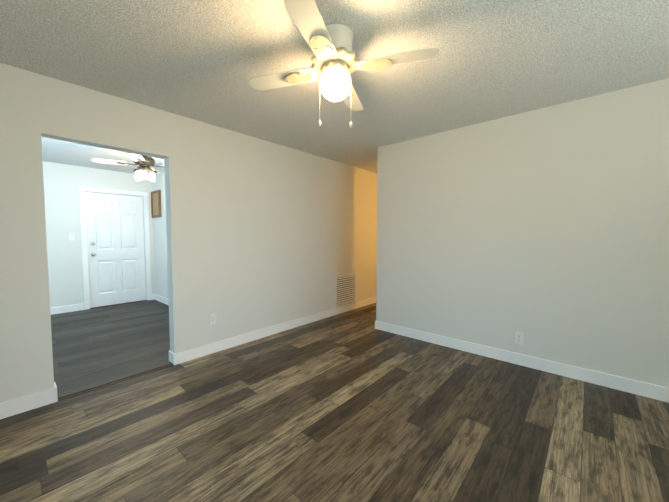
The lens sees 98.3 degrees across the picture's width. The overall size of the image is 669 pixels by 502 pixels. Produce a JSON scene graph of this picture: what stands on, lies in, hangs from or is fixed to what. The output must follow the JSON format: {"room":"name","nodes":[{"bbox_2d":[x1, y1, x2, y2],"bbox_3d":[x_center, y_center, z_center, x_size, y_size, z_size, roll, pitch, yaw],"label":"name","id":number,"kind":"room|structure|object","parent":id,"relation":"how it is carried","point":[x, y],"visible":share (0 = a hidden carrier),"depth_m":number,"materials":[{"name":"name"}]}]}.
{"room":"empty living room","nodes":[
{"label":"empty living room","id":0,"kind":"room"},
{"bbox_2d":[43,161,154,307],"bbox_3d":[-3.832,-0.241,5.538,0.120,2.440,8.000,3,4,41],"label":"wall","id":1,"kind":"structure","parent":0,"point":[63,183],"depth_m":4.79,"materials":[{"name":"white paint"}]},
{"bbox_2d":[50,303,83,314],"bbox_3d":[-5.125,1.004,4.034,0.014,0.110,2.480,3,4,41],"label":"baseboard","id":2,"kind":"structure","parent":1,"relation":"attached to","point":[65,309],"depth_m":4.79,"materials":[{"name":"white paint"}]},
{"bbox_2d":[69,234,74,239],"bbox_3d":[-4.377,-0.233,4.817,0.016,0.115,0.070,3,4,41],"label":"light switch","id":3,"kind":"object","parent":1,"relation":"attached to","point":[71,236],"visible":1,"depth_m":4.82,"materials":[{"name":"white plastic"}]},
{"bbox_2d":[85,192,145,307],"bbox_3d":[-3.981,-0.027,5.313,0.112,2.012,0.848,3,4,41],"label":"entry door","id":4,"kind":"structure","parent":1,"relation":"in","point":[115,244],"depth_m":5.30,"materials":[{"name":"white paint"}]},
{"bbox_2d":[79,186,151,309],"bbox_3d":[-4.006,-0.065,5.333,0.139,2.109,1.018,3,4,41],"label":"door frame","id":5,"kind":"structure","parent":1,"relation":"attached to","point":[82,201],"depth_m":5.12,"materials":[{"name":"white paint"}]},
{"bbox_2d":[151,170,167,298],"bbox_3d":[-2.300,-0.195,4.668,3.330,2.440,0.120,3,4,41],"label":"wall","id":6,"kind":"structure","parent":0,"point":[160,255],"depth_m":5.45,"materials":[{"name":"white paint"}]},
{"bbox_2d":[151,190,161,217],"bbox_3d":[-3.390,-0.889,5.490,0.440,0.500,0.035,3,4,41],"label":"picture frame","id":7,"kind":"object","parent":6,"relation":"attached to","point":[156,204],"visible":1,"depth_m":5.47,"materials":[{"name":"brown wood"}]},
{"bbox_2d":[153,294,168,304],"bbox_3d":[-2.350,0.971,4.673,3.330,0.110,0.030,3,4,41],"label":"baseboard","id":8,"kind":"structure","parent":6,"relation":"attached to","point":[155,297],"depth_m":5.53,"materials":[{"name":"white paint"}]},
{"bbox_2d":[0,63,376,402],"bbox_3d":[-1.245,-0.121,3.259,0.120,2.440,8.000,3,4,41],"label":"wall","id":9,"kind":"structure","parent":0,"point":[261,234],"depth_m":3.00,"materials":[{"name":"white paint"}]},
{"bbox_2d":[0,385,57,418],"bbox_3d":[-2.984,1.151,1.250,0.014,0.110,2.589,3,4,41],"label":"baseboard","id":10,"kind":"structure","parent":9,"relation":"attached to","point":[9,408],"depth_m":2.10,"materials":[{"name":"white paint"}]},
{"bbox_2d":[209,313,215,324],"bbox_3d":[-1.316,0.737,3.126,0.009,0.115,0.070,3,4,41],"label":"electrical outlet","id":11,"kind":"object","parent":9,"relation":"attached to","point":[212,318],"visible":1,"depth_m":3.12,"materials":[{"name":"white plastic"}]},
{"bbox_2d":[172,297,375,364],"bbox_3d":[-0.071,0.978,4.547,0.014,0.110,4.564,3,4,41],"label":"baseboard","id":12,"kind":"structure","parent":9,"relation":"attached to","point":[187,355],"depth_m":3.55,"materials":[{"name":"white paint"}]},
{"bbox_2d":[335,273,355,307],"bbox_3d":[0.192,0.647,4.827,0.016,0.510,0.550,3,4,41],"label":"air vent","id":13,"kind":"object","parent":9,"relation":"in","point":[345,289],"visible":0.96,"depth_m":4.82,"materials":[{"name":"white metal"}]},
{"bbox_2d":[0,300,668,501],"bbox_3d":[-0.469,1.183,2.642,9.090,0.100,8.240,3,4,41],"label":"floor","id":14,"kind":"structure","parent":0,"point":[354,405],"depth_m":1.93,"materials":[{"name":"wood"}]},
{"bbox_2d":[57,361,172,400],"bbox_3d":[-1.905,1.132,2.575,0.144,0.009,0.827,3,4,41],"label":"trim","id":15,"kind":"structure","parent":14,"relation":"on","point":[101,384],"depth_m":2.51,"materials":[{"name":"brown wood"}]},
{"bbox_2d":[0,0,668,173],"bbox_3d":[-0.469,-1.354,2.508,9.090,0.100,8.240,3,4,41],"label":"ceiling","id":16,"kind":"structure","parent":0,"point":[204,61],"depth_m":1.92,"materials":[{"name":"white paint"}]},
{"bbox_2d":[91,153,163,181],"bbox_3d":[-2.627,-1.179,3.996,0.888,0.404,0.888,1,3,24],"label":"fan","id":17,"kind":"object","parent":16,"relation":"hanging from","point":[145,163],"visible":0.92,"depth_m":3.90,"materials":[{"name":"white plastic"}]},
{"bbox_2d":[249,0,438,127],"bbox_3d":[0.005,-0.998,1.707,0.848,0.527,0.848,-2,3,-28],"label":"fan","id":18,"kind":"object","parent":16,"relation":"hanging from","point":[336,61],"visible":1,"depth_m":1.62,"materials":[{"name":"white plastic"}]},
{"bbox_2d":[376,78,668,387],"bbox_3d":[2.306,-0.079,2.448,4.520,2.440,0.120,3,4,41],"label":"wall","id":19,"kind":"structure","parent":0,"point":[545,230],"depth_m":2.66,"materials":[{"name":"white paint"}]},
{"bbox_2d":[515,331,523,344],"bbox_3d":[1.817,0.857,2.842,0.070,0.115,0.009,3,4,41],"label":"electrical outlet","id":20,"kind":"object","parent":19,"relation":"attached to","point":[519,337],"visible":1,"depth_m":2.84,"materials":[{"name":"white plastic"}]},
{"bbox_2d":[375,320,668,402],"bbox_3d":[2.256,1.087,2.463,4.534,0.110,0.014,3,4,41],"label":"baseboard","id":21,"kind":"structure","parent":19,"relation":"attached to","point":[657,392],"depth_m":2.72,"materials":[{"name":"white paint"}]}
]}

